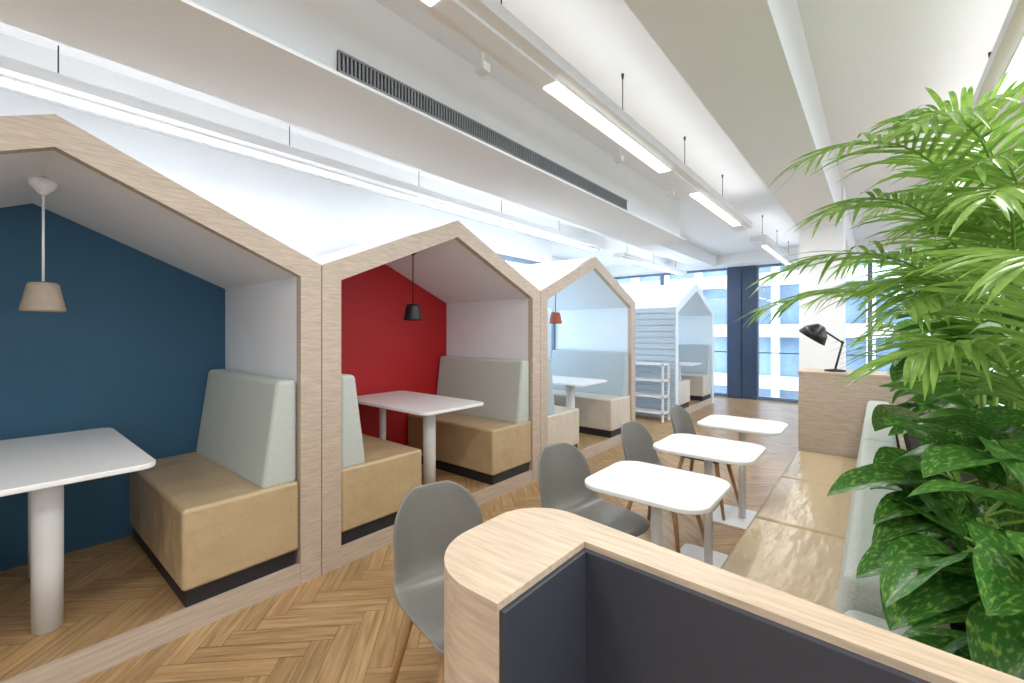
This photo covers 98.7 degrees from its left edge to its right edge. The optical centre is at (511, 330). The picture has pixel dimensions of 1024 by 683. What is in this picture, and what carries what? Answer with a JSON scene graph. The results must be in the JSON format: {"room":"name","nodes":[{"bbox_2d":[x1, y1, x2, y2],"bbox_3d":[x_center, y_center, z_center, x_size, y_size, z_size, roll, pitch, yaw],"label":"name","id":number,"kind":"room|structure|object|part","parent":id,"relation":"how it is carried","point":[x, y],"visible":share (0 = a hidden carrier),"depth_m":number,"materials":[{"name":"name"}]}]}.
{"room":"office breakout area","nodes":[
{"label":"office breakout area","id":0,"kind":"room"},
{"bbox_2d":[0,90,563,359],"bbox_3d":[-1.561,-0.075,5.518,1.550,3.050,14.500,0,0,40],"label":"wall","id":1,"kind":"structure","parent":0,"point":[313,216],"depth_m":3.80,"materials":[{"name":"white paint"}]},
{"bbox_2d":[498,254,540,264],"bbox_3d":[-0.141,-0.100,6.094,0.080,1.900,2.000,0,0,40],"label":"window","id":2,"kind":"structure","parent":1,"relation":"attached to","point":[505,257],"depth_m":6.32,"materials":[{"name":"glass"}]},
{"bbox_2d":[77,396,797,682],"bbox_3d":[1.921,1.500,2.629,10.400,0.100,14.500,0,0,40],"label":"floor","id":3,"kind":"structure","parent":0,"point":[345,624],"depth_m":2.22,"materials":[{"name":"brown wood"}]},
{"bbox_2d":[0,114,320,682],"bbox_3d":[-2.326,0.290,2.174,1.284,2.320,2.196,0,0,40],"label":"booth","id":4,"kind":"object","parent":3,"relation":"on","point":[163,287],"visible":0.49,"depth_m":2.56,"materials":[{"name":"brown wood"}]},
{"bbox_2d":[18,176,66,311],"bbox_3d":[-2.264,-0.414,2.126,0.160,0.642,0.160,0,0,40],"label":"pendant lamp","id":5,"kind":"object","parent":4,"relation":"hanging from","point":[37,296],"visible":0.99,"depth_m":2.10,"materials":[{"name":"white metal"}]},
{"bbox_3d":[-2.264,-0.164,2.126,0.160,0.142,0.160,0,0,40],"label":"lamp shade","id":6,"kind":"part","parent":5,"relation":"part of","materials":[{"name":"beige fabric"}]},
{"bbox_3d":[-2.264,-0.450,2.126,0.009,0.420,0.009,0,0,17],"label":"cord","id":7,"kind":"part","parent":5,"relation":"part of","materials":[{"name":"white metal"}]},
{"bbox_2d":[0,428,155,635],"bbox_3d":[-2.276,0.969,2.135,1.170,0.740,0.660,0,0,40],"label":"table","id":8,"kind":"object","parent":4,"relation":"on","point":[40,466],"visible":1,"depth_m":1.97,"materials":[{"name":"white laminate"}]},
{"bbox_3d":[-2.611,0.982,2.413,0.060,0.715,0.060,0,0,40],"label":"wall leg","id":9,"kind":"part","parent":8,"relation":"part of","materials":[{"name":"metal"}]},
{"bbox_2d":[129,369,298,607],"bbox_3d":[-1.854,0.809,2.691,1.200,1.060,0.555,0,0,40],"label":"bench","id":10,"kind":"object","parent":4,"relation":"on","point":[218,518],"visible":0.96,"depth_m":2.45,"materials":[{"name":"beige leather"}]},
{"bbox_3d":[-1.747,0.577,2.836,1.180,0.595,0.187,0,0,40],"label":"backrest","id":11,"kind":"part","parent":10,"relation":"part of","materials":[{"name":"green fabric"}]},
{"bbox_2d":[312,220,539,574],"bbox_3d":[-0.920,0.290,3.869,1.284,2.320,2.196,0,0,40],"label":"booth","id":12,"kind":"object","parent":3,"relation":"on","point":[472,302],"visible":0.36,"depth_m":4.20,"materials":[{"name":"brown wood"}]},
{"bbox_2d":[341,374,420,544],"bbox_3d":[-1.314,0.809,3.341,1.200,1.060,0.635,0,0,40],"label":"bench","id":13,"kind":"object","parent":12,"relation":"on","point":[377,474],"visible":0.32,"depth_m":2.87,"materials":[{"name":"beige leather"}]},
{"bbox_3d":[-1.462,0.577,3.179,1.180,0.595,0.187,0,0,40],"label":"backrest","id":14,"kind":"part","parent":13,"relation":"part of","materials":[{"name":"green fabric"}]},
{"bbox_2d":[404,252,421,319],"bbox_3d":[-0.860,-0.414,3.819,0.160,0.642,0.160,0,0,40],"label":"pendant lamp","id":15,"kind":"object","parent":12,"relation":"hanging from","point":[412,311],"visible":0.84,"depth_m":3.77,"materials":[{"name":"black metal"}]},
{"bbox_3d":[-0.860,-0.164,3.819,0.160,0.142,0.160,0,0,40],"label":"lamp shade","id":16,"kind":"part","parent":15,"relation":"part of","materials":[{"name":"black metal"}]},
{"bbox_3d":[-0.860,-0.450,3.819,0.009,0.420,0.009,0,0,17],"label":"cord","id":17,"kind":"part","parent":15,"relation":"part of","materials":[{"name":"black metal"}]},
{"bbox_2d":[357,391,483,484],"bbox_3d":[-0.871,0.969,3.828,1.170,0.740,0.660,0,0,40],"label":"table","id":18,"kind":"object","parent":12,"relation":"on","point":[427,406],"visible":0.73,"depth_m":3.65,"materials":[{"name":"white laminate"}]},
{"bbox_3d":[-1.206,0.982,4.106,0.060,0.715,0.060,0,0,40],"label":"wall leg","id":19,"kind":"part","parent":18,"relation":"part of","materials":[{"name":"white metal"}]},
{"bbox_2d":[408,356,530,484],"bbox_3d":[-0.449,0.809,4.384,1.200,1.060,0.555,0,0,40],"label":"bench","id":20,"kind":"object","parent":12,"relation":"on","point":[489,443],"visible":0.77,"depth_m":4.18,"materials":[{"name":"beige leather"}]},
{"bbox_3d":[-0.342,0.577,4.529,1.180,0.595,0.187,0,0,40],"label":"backrest","id":21,"kind":"part","parent":20,"relation":"part of","materials":[{"name":"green fabric"}]},
{"bbox_2d":[389,480,482,682],"bbox_3d":[-0.203,1.051,1.667,0.443,0.804,0.526,0,0,-34],"label":"shell chair","id":22,"kind":"object","parent":3,"relation":"on","point":[430,516],"visible":0.5,"depth_m":1.76,"materials":[{"name":"grey plastic"}]},
{"bbox_3d":[-0.424,1.237,1.711,0.148,0.433,0.036,0,0,14],"label":"leg","id":23,"kind":"part","parent":22,"relation":"part of","materials":[{"name":"brown wood"}]},
{"bbox_3d":[-0.230,1.237,1.427,0.036,0.433,0.148,0,0,7],"label":"leg","id":24,"kind":"part","parent":22,"relation":"part of","materials":[{"name":"brown wood"}]},
{"bbox_2d":[513,257,634,458],"bbox_3d":[0.486,0.290,5.563,1.284,2.320,2.196,0,0,40],"label":"booth","id":25,"kind":"object","parent":3,"relation":"on","point":[597,314],"visible":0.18,"depth_m":5.84,"materials":[{"name":"brown wood"}]},
{"bbox_2d":[549,294,561,323],"bbox_3d":[0.545,-0.414,5.512,0.160,0.642,0.160,0,0,40],"label":"pendant lamp","id":26,"kind":"object","parent":25,"relation":"hanging from","point":[555,318],"visible":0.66,"depth_m":5.46,"materials":[{"name":"orange metal"}]},
{"bbox_3d":[0.545,-0.164,5.512,0.160,0.142,0.160,0,0,40],"label":"lamp shade","id":27,"kind":"part","parent":26,"relation":"part of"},
{"bbox_2d":[548,358,578,447],"bbox_3d":[0.090,0.809,5.035,1.200,1.060,0.635,0,0,40],"label":"bench","id":28,"kind":"object","parent":25,"relation":"on","point":[563,422],"visible":0.27,"depth_m":4.61,"materials":[{"name":"beige leather"}]},
{"bbox_3d":[-0.058,0.577,4.872,1.180,0.595,0.187,0,0,40],"label":"backrest","id":29,"kind":"part","parent":28,"relation":"part of","materials":[{"name":"grey fabric"}]},
{"bbox_2d":[552,375,606,407],"bbox_3d":[0.533,0.969,5.521,1.170,0.740,0.660,0,0,40],"label":"table","id":30,"kind":"object","parent":25,"relation":"on","point":[570,383],"visible":0.52,"depth_m":5.32,"materials":[{"name":"white laminate"}]},
{"bbox_2d":[551,350,629,437],"bbox_3d":[0.956,0.809,6.077,1.200,1.060,0.555,0,0,40],"label":"bench","id":31,"kind":"object","parent":25,"relation":"on","point":[603,407],"visible":0.61,"depth_m":5.88,"materials":[{"name":"beige leather"}]},
{"bbox_3d":[1.063,0.577,6.222,1.180,0.595,0.187,0,0,40],"label":"backrest","id":32,"kind":"part","parent":31,"relation":"part of","materials":[{"name":"grey fabric"}]},
{"bbox_2d":[538,442,649,536],"bbox_3d":[0.396,1.051,2.325,0.443,0.804,0.526,0,0,-38],"label":"shell chair","id":33,"kind":"object","parent":3,"relation":"on","point":[563,469],"visible":0.64,"depth_m":2.46,"materials":[{"name":"grey plastic"}]},
{"bbox_2d":[635,362,669,422],"bbox_3d":[2.173,0.988,7.318,0.800,0.925,0.280,0,0,40],"label":"open shelf unit","id":34,"kind":"object","parent":3,"relation":"on","point":[662,412],"visible":0.57,"depth_m":7.14,"materials":[{"name":"white metal"}]},
{"bbox_2d":[585,461,730,545],"bbox_3d":[0.680,1.079,2.073,0.570,0.742,0.510,0,0,40],"label":"cafe table","id":35,"kind":"object","parent":3,"relation":"on","point":[658,487],"visible":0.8,"depth_m":2.02,"materials":[{"name":"white laminate"}]},
{"bbox_2d":[621,421,703,552],"bbox_3d":[1.003,1.051,2.964,0.443,0.804,0.526,0,0,-45],"label":"shell chair","id":36,"kind":"object","parent":3,"relation":"on","point":[637,441],"visible":0.41,"depth_m":3.14,"materials":[{"name":"grey plastic"}]},
{"bbox_3d":[0.777,1.237,2.968,0.148,0.433,0.036,0,0,4],"label":"leg","id":37,"kind":"part","parent":36,"relation":"part of","materials":[{"name":"brown wood"}]},
{"bbox_3d":[1.002,1.237,3.189,0.036,0.433,0.148,0,0,-3],"label":"leg","id":38,"kind":"part","parent":36,"relation":"part of","materials":[{"name":"brown wood"}]},
{"bbox_3d":[1.019,1.237,2.723,0.036,0.433,0.148,0,0,-3],"label":"leg","id":39,"kind":"part","parent":36,"relation":"part of","materials":[{"name":"brown wood"}]},
{"bbox_3d":[1.243,1.237,2.944,0.148,0.433,0.036,0,0,4],"label":"leg","id":40,"kind":"part","parent":36,"relation":"part of","materials":[{"name":"brown wood"}]},
{"bbox_2d":[626,283,713,418],"bbox_3d":[2.883,0.290,8.452,1.284,2.320,2.221,0,0,40],"label":"booth","id":41,"kind":"object","parent":3,"relation":"on","point":[668,316],"visible":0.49,"depth_m":7.57,"materials":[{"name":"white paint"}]},
{"bbox_2d":[678,349,689,407],"bbox_3d":[2.496,0.809,7.935,1.200,1.060,0.635,0,0,40],"label":"bench","id":42,"kind":"object","parent":41,"relation":"on","point":[683,384],"visible":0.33,"depth_m":7.52,"materials":[{"name":"beige leather"}]},
{"bbox_3d":[2.348,0.577,7.772,1.180,0.595,0.187,0,0,40],"label":"backrest","id":43,"kind":"part","parent":42,"relation":"part of","materials":[{"name":"grey fabric"}]},
{"bbox_2d":[679,362,701,378],"bbox_3d":[2.939,0.969,8.421,1.170,0.740,0.660,0,0,40],"label":"table","id":44,"kind":"object","parent":41,"relation":"on","point":[680,363],"visible":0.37,"depth_m":8.11,"materials":[{"name":"white laminate"}]},
{"bbox_3d":[3.364,0.290,8.069,0.055,2.320,2.196,0,0,40],"label":"timber frame","id":45,"kind":"part","parent":41,"relation":"part of","materials":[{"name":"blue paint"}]},
{"bbox_2d":[678,344,711,400],"bbox_3d":[3.361,0.809,8.977,1.200,1.060,0.555,0,0,40],"label":"bench","id":46,"kind":"object","parent":41,"relation":"on","point":[700,378],"visible":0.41,"depth_m":8.75,"materials":[{"name":"beige leather"}]},
{"bbox_3d":[3.469,0.577,9.122,1.180,0.595,0.187,0,0,40],"label":"backrest","id":47,"kind":"part","parent":46,"relation":"part of","materials":[{"name":"grey fabric"}]},
{"bbox_2d":[669,405,737,520],"bbox_3d":[1.585,1.051,3.650,0.526,0.804,0.443,0,0,43],"label":"shell chair","id":48,"kind":"object","parent":3,"relation":"on","point":[682,423],"visible":0.3,"depth_m":3.79,"materials":[{"name":"grey plastic"}]},
{"bbox_3d":[1.359,1.237,3.643,0.148,0.433,0.036,0,0,1],"label":"leg","id":49,"kind":"part","parent":48,"relation":"part of","materials":[{"name":"brown wood"}]},
{"bbox_3d":[1.572,1.237,3.875,0.036,0.433,0.148,0,0,-6],"label":"leg","id":50,"kind":"part","parent":48,"relation":"part of","materials":[{"name":"brown wood"}]},
{"bbox_3d":[1.596,1.030,3.639,0.290,0.024,0.280,0,0,43],"label":"under frame","id":51,"kind":"part","parent":48,"relation":"part of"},
{"bbox_3d":[1.613,1.237,3.410,0.036,0.433,0.148,0,0,-6],"label":"leg","id":52,"kind":"part","parent":48,"relation":"part of","materials":[{"name":"brown wood"}]},
{"bbox_3d":[1.826,1.237,3.642,0.148,0.433,0.036,0,0,1],"label":"leg","id":53,"kind":"part","parent":48,"relation":"part of","materials":[{"name":"brown wood"}]},
{"bbox_2d":[653,434,765,567],"bbox_3d":[1.210,1.079,2.712,0.570,0.742,0.510,0,0,40],"label":"cafe table","id":54,"kind":"object","parent":3,"relation":"on","point":[710,450],"visible":0.75,"depth_m":2.69,"materials":[{"name":"white laminate"}]},
{"bbox_3d":[1.210,1.444,2.712,0.400,0.012,0.400,0,0,40],"label":"plate","id":55,"kind":"part","parent":54,"relation":"part of","materials":[{"name":"white metal"}]},
{"bbox_2d":[444,508,1023,682],"bbox_3d":[0.388,0.895,0.402,1.157,1.110,0.294,0,0,40],"label":"booth partition","id":56,"kind":"structure","parent":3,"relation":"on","point":[532,595],"depth_m":0.60,"materials":[{"name":"brown wood"}]},
{"bbox_3d":[0.051,0.900,0.624,0.009,1.100,0.198,0,0,40],"label":"navy panel","id":57,"kind":"part","parent":56,"relation":"part of","materials":[{"name":"blue fabric"}]},
{"bbox_3d":[0.478,0.900,0.376,0.986,1.100,0.010,0,0,42],"label":"navy panel long","id":58,"kind":"part","parent":56,"relation":"part of","materials":[{"name":"fabric"}]},
{"bbox_2d":[697,415,787,530],"bbox_3d":[1.772,1.079,3.389,0.570,0.742,0.510,0,0,40],"label":"cafe table","id":59,"kind":"object","parent":3,"relation":"on","point":[739,517],"visible":0.85,"depth_m":3.37,"materials":[{"name":"white laminate"}]},
{"bbox_3d":[1.772,1.444,3.389,0.400,0.012,0.400,0,0,40],"label":"plate","id":60,"kind":"part","parent":59,"relation":"part of","materials":[{"name":"white metal"}]},
{"bbox_2d":[721,400,911,634],"bbox_3d":[1.456,0.990,2.099,0.590,0.920,3.650,0,0,40],"label":"sofa","id":61,"kind":"object","parent":3,"relation":"on","point":[804,543],"visible":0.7,"depth_m":1.99,"materials":[{"name":"beige leather"}]},
{"bbox_2d":[721,518,844,610],"bbox_3d":[1.187,1.055,1.893,0.440,0.120,0.864,0,0,40],"label":"seat cushion","id":62,"kind":"object","parent":61,"relation":"on","point":[804,563],"depth_m":1.92,"materials":[{"name":"beige leather"}]},
{"bbox_2d":[754,477,851,539],"bbox_3d":[1.736,1.055,2.555,0.440,0.120,0.844,0,0,40],"label":"seat cushion","id":63,"kind":"object","parent":61,"relation":"on","point":[793,502],"depth_m":2.48,"materials":[{"name":"beige leather"}]},
{"bbox_2d":[780,451,856,485],"bbox_3d":[2.285,1.055,3.217,0.440,0.120,0.864,0,0,40],"label":"seat cushion","id":64,"kind":"object","parent":61,"relation":"on","point":[817,468],"depth_m":3.21,"materials":[{"name":"beige leather"}]},
{"bbox_3d":[2.270,0.770,2.768,0.192,0.480,1.580,0,0,40],"label":"backrest","id":65,"kind":"part","parent":61,"relation":"part of","materials":[{"name":"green fabric"}]},
{"bbox_3d":[1.258,0.770,1.549,0.192,0.480,1.570,0,0,40],"label":"backrest","id":66,"kind":"part","parent":61,"relation":"part of","materials":[{"name":"green fabric"}]},
{"bbox_3d":[0.597,0.800,0.752,0.191,0.420,0.480,0,0,40],"label":"backrest","id":67,"kind":"part","parent":61,"relation":"part of","materials":[{"name":"fabric"}]},
{"bbox_2d":[728,257,972,405],"bbox_3d":[7.201,0.030,7.669,6.310,2.840,0.200,0,0,40],"label":"curtain","id":68,"kind":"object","parent":3,"relation":"on","point":[742,342],"depth_m":9.44,"materials":[{"name":"blue fabric"}]},
{"bbox_2d":[797,368,917,458],"bbox_3d":[2.852,0.893,3.602,0.820,1.113,0.425,0,0,40],"label":"base cabinet","id":69,"kind":"object","parent":3,"relation":"on","point":[831,415],"visible":0.32,"depth_m":3.54,"materials":[{"name":"brown wood"}]},
{"bbox_2d":[798,324,845,371],"bbox_3d":[2.608,0.137,3.709,0.332,0.399,0.230,0,0,40],"label":"desk lamp","id":70,"kind":"object","parent":69,"relation":"on","point":[818,333],"visible":0.98,"depth_m":3.67,"materials":[{"name":"black metal"}]},
{"bbox_3d":[2.560,0.032,3.749,0.208,0.188,0.230,0,0,40],"label":"lamp shade","id":71,"kind":"part","parent":70,"relation":"part of","materials":[{"name":"black metal"}]},
{"bbox_3d":[2.675,0.037,3.686,0.163,0.133,0.016,0,0,28],"label":"arm","id":72,"kind":"part","parent":70,"relation":"part of","materials":[{"name":"black metal"}]},
{"bbox_3d":[2.723,0.209,3.666,0.066,0.228,0.016,0,0,40],"label":"arm","id":73,"kind":"part","parent":70,"relation":"part of","materials":[{"name":"black metal"}]},
{"bbox_2d":[892,404,1018,631],"bbox_3d":[1.896,1.000,1.734,0.535,0.900,3.650,0,0,40],"label":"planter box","id":74,"kind":"object","parent":3,"relation":"on","point":[908,443],"visible":0.11,"depth_m":1.81,"materials":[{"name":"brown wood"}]},
{"bbox_2d":[732,69,1023,490],"bbox_3d":[1.539,-0.087,1.514,1.511,1.358,1.020,0,0,-9],"label":"areca palm","id":75,"kind":"object","parent":74,"relation":"on","point":[966,200],"visible":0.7,"depth_m":1.36,"materials":[{"name":"green plant"}]},
{"bbox_2d":[796,139,1014,437],"bbox_3d":[2.214,-0.140,2.338,1.376,1.465,0.846,0,0,-8],"label":"areca palm","id":76,"kind":"object","parent":74,"relation":"on","point":[890,324],"visible":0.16,"depth_m":2.25,"materials":[{"name":"green plant"}]},
{"bbox_2d":[826,404,1023,552],"bbox_3d":[1.124,0.387,0.921,0.722,0.528,0.811,0,0,40],"label":"plant","id":77,"kind":"object","parent":74,"relation":"in","point":[894,518],"visible":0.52,"depth_m":0.93,"materials":[{"name":"green plant"}]},
{"bbox_2d":[829,247,1023,404],"bbox_3d":[1.168,0.193,0.901,0.845,0.799,0.892,0,0,40],"label":"areca palm","id":78,"kind":"object","parent":74,"relation":"on","point":[925,358],"visible":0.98,"depth_m":0.97,"materials":[{"name":"green plant"}]},
{"bbox_2d":[856,439,1023,679],"bbox_3d":[0.867,0.381,0.648,0.567,0.484,0.659,0,0,40],"label":"plant","id":79,"kind":"object","parent":74,"relation":"on","point":[925,583],"visible":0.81,"depth_m":0.67,"materials":[{"name":"green plant"}]},
{"bbox_2d":[889,362,1007,413],"bbox_3d":[2.775,0.303,2.725,0.710,0.575,0.642,0,0,40],"label":"rubber plant","id":80,"kind":"object","parent":74,"relation":"on","point":[917,409],"visible":0.02,"depth_m":2.66,"materials":[{"name":"green plant"}]},
{"bbox_2d":[878,302,1023,520],"bbox_3d":[1.454,0.257,1.278,0.631,0.667,0.762,0,0,40],"label":"areca palm","id":81,"kind":"object","parent":74,"relation":"on","point":[958,404],"visible":0.22,"depth_m":1.35,"materials":[{"name":"green plant"}]},
{"bbox_2d":[888,313,1020,457],"bbox_3d":[2.057,0.252,1.899,0.666,0.677,0.665,0,0,40],"label":"plant","id":82,"kind":"object","parent":74,"relation":"on","point":[898,365],"visible":0.14,"depth_m":1.99,"materials":[{"name":"green plant"}]},
{"bbox_2d":[0,0,1023,266],"bbox_3d":[1.921,-1.650,2.629,10.600,0.100,14.700,0,0,40],"label":"ceiling","id":83,"kind":"structure","parent":0,"point":[873,61],"depth_m":2.81,"materials":[{"name":"paint"}]},
{"bbox_2d":[0,45,604,251],"bbox_3d":[-1.712,-1.394,2.979,0.240,0.412,9.400,0,0,40],"label":"ceiling light","id":84,"kind":"object","parent":83,"relation":"hanging from","point":[16,75],"visible":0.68,"depth_m":2.77,"materials":[{"name":"white metal"}]},
{"bbox_2d":[0,78,355,182],"bbox_3d":[-1.999,-1.192,2.633,0.075,0.008,2.300,0,0,40],"label":"diffuser","id":85,"kind":"object","parent":84,"relation":"attached to","point":[15,83],"depth_m":2.54,"materials":[{"name":"white plastic"}]},
{"bbox_2d":[412,198,530,232],"bbox_3d":[-0.339,-1.192,4.634,0.075,0.008,1.700,0,0,40],"label":"diffuser","id":86,"kind":"object","parent":84,"relation":"attached to","point":[426,201],"depth_m":4.49,"materials":[{"name":"white plastic"}]},
{"bbox_2d":[537,234,596,250],"bbox_3d":[0.778,-1.192,5.981,0.075,0.008,1.400,0,0,40],"label":"diffuser","id":87,"kind":"object","parent":84,"relation":"attached to","point":[548,236],"depth_m":5.91,"materials":[{"name":"white plastic"}]},
{"bbox_2d":[0,33,668,269],"bbox_3d":[-1.013,-1.505,4.706,0.330,0.190,13.950,0,0,40],"label":"ceiling beam","id":88,"kind":"structure","parent":83,"relation":"attached to","point":[10,47],"depth_m":3.31,"materials":[{"name":"white paint"}]},
{"bbox_2d":[0,0,685,245],"bbox_3d":[-1.113,-1.355,1.963,0.620,0.490,9.400,0,0,40],"label":"bulkhead","id":89,"kind":"object","parent":83,"relation":"attached to","point":[356,73],"visible":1,"depth_m":2.21,"materials":[{"name":"paint"}]},
{"bbox_2d":[337,50,627,210],"bbox_3d":[0.165,-1.210,3.112,0.016,0.100,2.960,0,0,40],"label":"grille","id":90,"kind":"object","parent":89,"relation":"attached to","point":[349,65],"depth_m":2.54,"materials":[{"name":"grey metal"}]},
{"bbox_2d":[0,22,716,268],"bbox_3d":[-0.255,-1.475,4.077,0.360,0.250,13.950,0,0,40],"label":"ceiling beam","id":91,"kind":"structure","parent":83,"relation":"attached to","point":[684,252],"depth_m":4.55,"materials":[{"name":"white paint"}]},
{"bbox_2d":[475,51,490,76],"bbox_3d":[-0.160,-1.505,2.407,0.070,0.190,0.060,0,0,40],"label":"ceiling sensor","id":92,"kind":"object","parent":83,"relation":"attached to","point":[482,68],"depth_m":2.39,"materials":[{"name":"white plastic"}]},
{"bbox_2d":[410,0,751,229],"bbox_3d":[-0.221,-1.394,1.645,0.200,0.412,9.250,0,0,40],"label":"ceiling light","id":93,"kind":"object","parent":83,"relation":"hanging from","point":[487,25],"visible":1,"depth_m":2.18,"materials":[{"name":"white metal"}]},
{"bbox_2d":[421,0,438,6],"bbox_3d":[-0.747,-1.192,1.010,0.082,0.008,1.500,0,0,40],"label":"diffuser","id":94,"kind":"object","parent":93,"relation":"attached to","point":[433,3],"depth_m":1.59,"materials":[{"name":"white"}]},
{"bbox_2d":[543,82,669,172],"bbox_3d":[0.664,-1.192,2.711,0.082,0.008,1.500,0,0,40],"label":"diffuser","id":95,"kind":"object","parent":93,"relation":"attached to","point":[564,92],"depth_m":2.52,"materials":[{"name":"white plastic"}]},
{"bbox_2d":[690,192,740,225],"bbox_3d":[2.062,-1.192,4.396,0.082,0.008,1.500,0,0,40],"label":"diffuser","id":96,"kind":"object","parent":93,"relation":"attached to","point":[703,198],"depth_m":4.27,"materials":[{"name":"white plastic"}]},
{"bbox_2d":[614,148,623,163],"bbox_3d":[0.893,-1.505,3.677,0.070,0.190,0.060,0,0,40],"label":"ceiling sensor","id":97,"kind":"object","parent":83,"relation":"attached to","point":[618,159],"depth_m":3.66,"materials":[{"name":"white plastic"}]},
{"bbox_2d":[614,252,686,274],"bbox_3d":[2.694,-1.394,8.290,0.200,0.412,3.000,0,0,40],"label":"ceiling light","id":98,"kind":"object","parent":83,"relation":"hanging from","point":[623,255],"visible":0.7,"depth_m":7.90,"materials":[{"name":"white metal"}]},
{"bbox_2d":[628,260,676,273],"bbox_3d":[2.694,-1.192,8.290,0.062,0.008,2.200,0,0,40],"label":"diffuser","id":99,"kind":"object","parent":98,"relation":"attached to","point":[634,261],"depth_m":8.13,"materials":[{"name":"white"}]},
{"bbox_2d":[667,185,674,196],"bbox_3d":[1.660,-1.505,4.600,0.070,0.190,0.060,0,0,40],"label":"ceiling sensor","id":100,"kind":"object","parent":83,"relation":"attached to","point":[670,193],"depth_m":4.59,"materials":[{"name":"white plastic"}]},
{"bbox_2d":[624,0,840,228],"bbox_3d":[0.258,-1.385,1.086,0.390,0.430,10.000,0,0,40],"label":"ceiling beam","id":101,"kind":"structure","parent":83,"relation":"attached to","point":[748,62],"depth_m":2.13,"materials":[{"name":"white paint"}]},
{"bbox_2d":[750,215,796,265],"bbox_3d":[4.233,-1.394,7.013,0.200,0.412,3.000,0,0,40],"label":"ceiling light","id":102,"kind":"object","parent":83,"relation":"hanging from","point":[763,242],"visible":0.93,"depth_m":6.45,"materials":[{"name":"white metal"}]},
{"bbox_2d":[761,245,789,264],"bbox_3d":[4.233,-1.192,7.013,0.062,0.008,2.200,0,0,40],"label":"diffuser","id":103,"kind":"object","parent":102,"relation":"attached to","point":[770,249],"depth_m":6.83,"materials":[{"name":"white"}]},
{"bbox_2d":[934,0,1023,202],"bbox_3d":[1.103,-1.394,0.547,0.200,0.412,9.250,0,0,40],"label":"ceiling light","id":104,"kind":"object","parent":83,"relation":"hanging from","point":[1007,53],"visible":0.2,"depth_m":1.98,"materials":[{"name":"white metal"}]},
{"bbox_2d":[948,137,988,194],"bbox_3d":[3.386,-1.192,3.298,0.082,0.008,1.500,0,0,40],"label":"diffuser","id":105,"kind":"object","parent":104,"relation":"attached to","point":[986,138],"depth_m":2.92,"materials":[{"name":"white"}]},
{"bbox_2d":[997,37,1023,94],"bbox_3d":[1.987,-1.192,1.613,0.082,0.008,1.500,0,0,40],"label":"diffuser","id":106,"kind":"object","parent":104,"relation":"attached to","point":[1014,61],"depth_m":1.99,"materials":[{"name":"white plastic"}]},
{"bbox_2d":[605,232,1009,276],"bbox_3d":[6.375,-1.495,7.997,10.400,0.210,0.550,0,0,40],"label":"ceiling beam","id":107,"kind":"structure","parent":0,"point":[758,257],"depth_m":9.06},
{"bbox_2d":[799,184,845,369],"bbox_3d":[3.601,-0.075,5.101,0.410,3.050,0.450,0,0,40],"label":"column","id":108,"kind":"structure","parent":0,"point":[830,239],"depth_m":4.92,"materials":[{"name":"white paint"}]},
{"bbox_2d":[846,210,854,265],"bbox_3d":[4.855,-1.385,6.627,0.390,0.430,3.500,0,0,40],"label":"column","id":109,"kind":"structure","parent":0,"point":[850,241],"depth_m":6.23,"materials":[{"name":"white paint"}]},
{"label":"outside","id":110,"kind":"structure","parent":0,"visible":0},
{"bbox_3d":[8.859,5.500,10.679,40.000,0.100,6.250,0,0,40],"label":"ground","id":111,"kind":"structure","parent":110,"visible":0},
{"bbox_2d":[616,257,1023,406],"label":"window","id":112,"kind":"structure","parent":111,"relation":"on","point":[778,372],"depth_m":14.81,"materials":[{"name":"clear glass"}]},
{"bbox_3d":[6.582,-1.495,8.247,10.400,0.210,0.100,0,0,40],"label":"wall","id":113,"kind":"structure","parent":0,"visible":0},
{"bbox_2d":[614,273,661,285],"bbox_3d":[3.100,0.030,11.097,1.400,2.840,0.100,0,0,40],"label":"frame","id":114,"kind":"object","parent":113,"relation":"attached to","point":[660,274],"visible":0.19,"depth_m":10.93,"materials":[{"name":"white metal"}]},
{"bbox_2d":[662,268,727,396],"bbox_3d":[4.212,0.030,10.175,1.490,2.840,0.100,0,0,40],"label":"frame","id":115,"kind":"object","parent":113,"relation":"attached to","point":[719,269],"visible":0.44,"depth_m":9.77,"materials":[{"name":"white metal"}]},
{"bbox_2d":[757,263,798,402],"bbox_3d":[5.559,0.030,9.057,0.910,2.840,0.100,0,0,40],"label":"frame","id":116,"kind":"object","parent":113,"relation":"attached to","point":[759,397],"visible":0.54,"depth_m":9.29,"materials":[{"name":"white metal"}]},
{"bbox_2d":[846,259,869,370],"bbox_3d":[6.274,0.030,8.464,0.950,2.840,0.100,0,0,40],"label":"frame","id":117,"kind":"object","parent":113,"relation":"attached to","point":[856,259],"visible":0.07,"depth_m":8.13,"materials":[{"name":"white metal"}]},
{"bbox_2d":[870,251,933,397],"bbox_3d":[6.967,0.030,7.889,0.850,2.840,0.100,0,0,40],"label":"frame","id":118,"kind":"object","parent":113,"relation":"attached to","point":[922,251],"visible":0.09,"depth_m":8.11,"materials":[{"name":"white metal"}]}
]}

